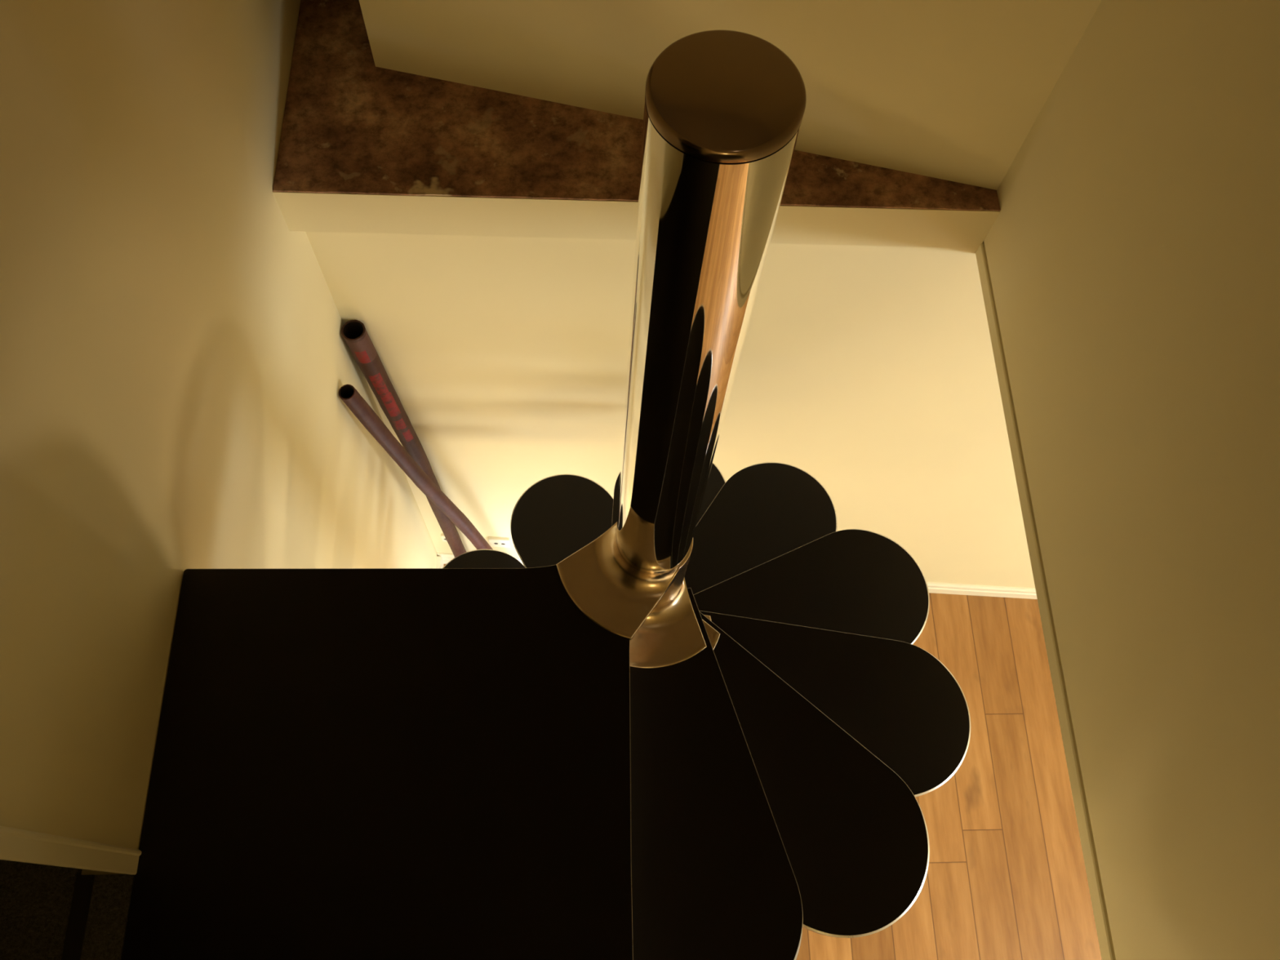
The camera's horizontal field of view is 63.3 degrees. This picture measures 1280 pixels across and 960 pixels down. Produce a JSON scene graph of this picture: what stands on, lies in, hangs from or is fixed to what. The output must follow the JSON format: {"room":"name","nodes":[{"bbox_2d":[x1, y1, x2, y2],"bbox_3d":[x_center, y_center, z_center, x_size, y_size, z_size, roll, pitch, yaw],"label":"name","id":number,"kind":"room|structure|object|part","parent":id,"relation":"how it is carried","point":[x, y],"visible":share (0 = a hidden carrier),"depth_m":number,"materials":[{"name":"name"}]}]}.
{"room":"spiral staircase","nodes":[
{"label":"spiral staircase","id":0,"kind":"room"},
{"bbox_2d":[0,859,134,959],"bbox_3d":[-1.655,1.214,1.089,1.994,0.098,3.100,0,67,-3],"label":"floor","id":1,"kind":"structure","parent":0,"point":[36,899],"depth_m":1.36,"materials":[{"name":"carpet"}]},
{"bbox_2d":[0,0,437,875],"bbox_3d":[-0.707,1.133,1.203,0.090,5.066,6.100,0,67,-3],"label":"wall","id":2,"kind":"structure","parent":0,"point":[175,357],"depth_m":1.40,"materials":[{"name":"beige paint"}]},
{"bbox_2d":[0,826,142,875],"bbox_3d":[-0.626,0.104,0.443,0.009,2.050,0.031,0,67,-3],"label":"trim","id":3,"kind":"structure","parent":2,"relation":"attached to","point":[18,845],"depth_m":1.19,"materials":[{"name":"white paint"}]},
{"bbox_2d":[61,874,94,959],"bbox_3d":[-0.724,0.956,1.194,0.022,0.013,0.938,0,67,-3],"label":"trim","id":4,"kind":"structure","parent":2,"relation":"attached to","point":[79,910],"depth_m":1.35,"materials":[{"name":"black"}]},
{"bbox_2d":[435,555,444,568],"bbox_3d":[-0.746,2.599,3.172,0.016,0.090,4.962,0,67,-3],"label":"baseboard","id":5,"kind":"structure","parent":2,"relation":"attached to","point":[440,564],"depth_m":4.11,"materials":[{"name":"white paint"}]},
{"bbox_2d":[305,231,1035,588],"bbox_3d":[1.629,-0.495,3.492,4.805,2.357,1.201,0,67,-3],"label":"wall","id":6,"kind":"structure","parent":0,"point":[868,371],"depth_m":2.71,"materials":[{"name":"beige paint"}]},
{"bbox_2d":[440,533,447,542],"bbox_3d":[-0.726,0.220,3.934,0.050,0.060,0.012,4,67,-1],"label":"wall socket","id":7,"kind":"object","parent":6,"relation":"attached to","point":[442,535],"visible":0.36,"depth_m":3.92,"materials":[{"name":"white paint"}]},
{"bbox_2d":[488,536,511,547],"bbox_3d":[-0.534,0.237,3.952,0.080,0.080,0.012,4,67,-1],"label":"wall socket","id":8,"kind":"object","parent":6,"relation":"attached to","point":[504,542],"visible":0.98,"depth_m":3.93,"materials":[{"name":"white paint"}]},
{"bbox_2d":[272,191,999,248],"bbox_3d":[-0.012,-1.064,2.309,1.415,0.121,1.221,0,67,-3],"label":"floor edge","id":9,"kind":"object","parent":6,"relation":"on","point":[300,211],"depth_m":2.07,"materials":[{"name":"beige paint"}]},
{"bbox_2d":[272,0,999,211],"bbox_3d":[-0.009,-1.089,2.252,1.413,0.004,1.220,0,67,-3],"label":"floor","id":10,"kind":"structure","parent":6,"relation":"attached to","point":[351,124],"depth_m":2.06,"materials":[{"name":"brown carpet"}]},
{"bbox_2d":[437,552,1037,599],"bbox_3d":[0.487,0.392,4.182,2.592,0.090,0.016,4,67,-1],"label":"baseboard","id":11,"kind":"structure","parent":6,"relation":"attached to","point":[933,587],"depth_m":4.18,"materials":[{"name":"white paint"}]},
{"bbox_2d":[359,0,1102,190],"bbox_3d":[0.132,-1.623,1.079,1.245,2.584,1.172,0,67,-3],"label":"wall","id":12,"kind":"structure","parent":0,"point":[947,90],"depth_m":1.91,"materials":[{"name":"beige paint"}]},
{"bbox_2d":[443,564,1102,959],"bbox_3d":[1.606,2.178,3.569,4.855,0.100,5.950,0,67,-3],"label":"floor","id":13,"kind":"structure","parent":0,"point":[1006,878],"depth_m":3.88,"materials":[{"name":"brown wood"}]},
{"bbox_2d":[341,320,466,557],"bbox_3d":[-0.696,0.003,3.351,0.140,1.814,0.060,15,67,4],"label":"pipe","id":14,"kind":"object","parent":13,"relation":"on","point":[354,332],"visible":0.76,"depth_m":2.83,"materials":[{"name":"red metal"}]},
{"bbox_2d":[338,384,493,549],"bbox_3d":[-0.620,0.088,3.337,0.315,1.783,0.048,-23,70,-12],"label":"pipe","id":15,"kind":"object","parent":13,"relation":"on","point":[349,395],"visible":0.84,"depth_m":2.91,"materials":[{"name":"brown metal"}]},
{"bbox_2d":[120,30,970,959],"bbox_3d":[-0.029,0.778,2.152,1.359,3.466,2.115,0,67,-3],"label":"spiral staircase","id":16,"kind":"structure","parent":13,"relation":"on","point":[700,717],"depth_m":1.49,"materials":[{"name":"metal"}]},
{"bbox_3d":[-0.309,0.772,1.303,0.715,0.028,1.462,0,67,-3],"label":"landing plate","id":17,"kind":"part","parent":16,"relation":"part of","materials":[{"name":"metal"}]},
{"bbox_3d":[-0.016,0.416,2.315,0.112,3.453,0.112,0,67,-3],"label":"newel post","id":18,"kind":"part","parent":16,"relation":"part of","materials":[{"name":"metal"}]},
{"bbox_2d":[983,0,1279,959],"bbox_3d":[0.854,0.658,0.183,0.100,2.682,6.100,0,67,-3],"label":"wall","id":19,"kind":"structure","parent":0,"point":[1132,246],"depth_m":1.47,"materials":[{"name":"beige paint"}]},
{"bbox_2d":[975,243,1115,959],"bbox_3d":[0.806,1.758,1.193,0.103,0.046,4.878,0,67,-3],"label":"trim","id":20,"kind":"structure","parent":19,"relation":"attached to","point":[1094,879],"depth_m":1.83,"materials":[{"name":"beige paint"}]}
]}

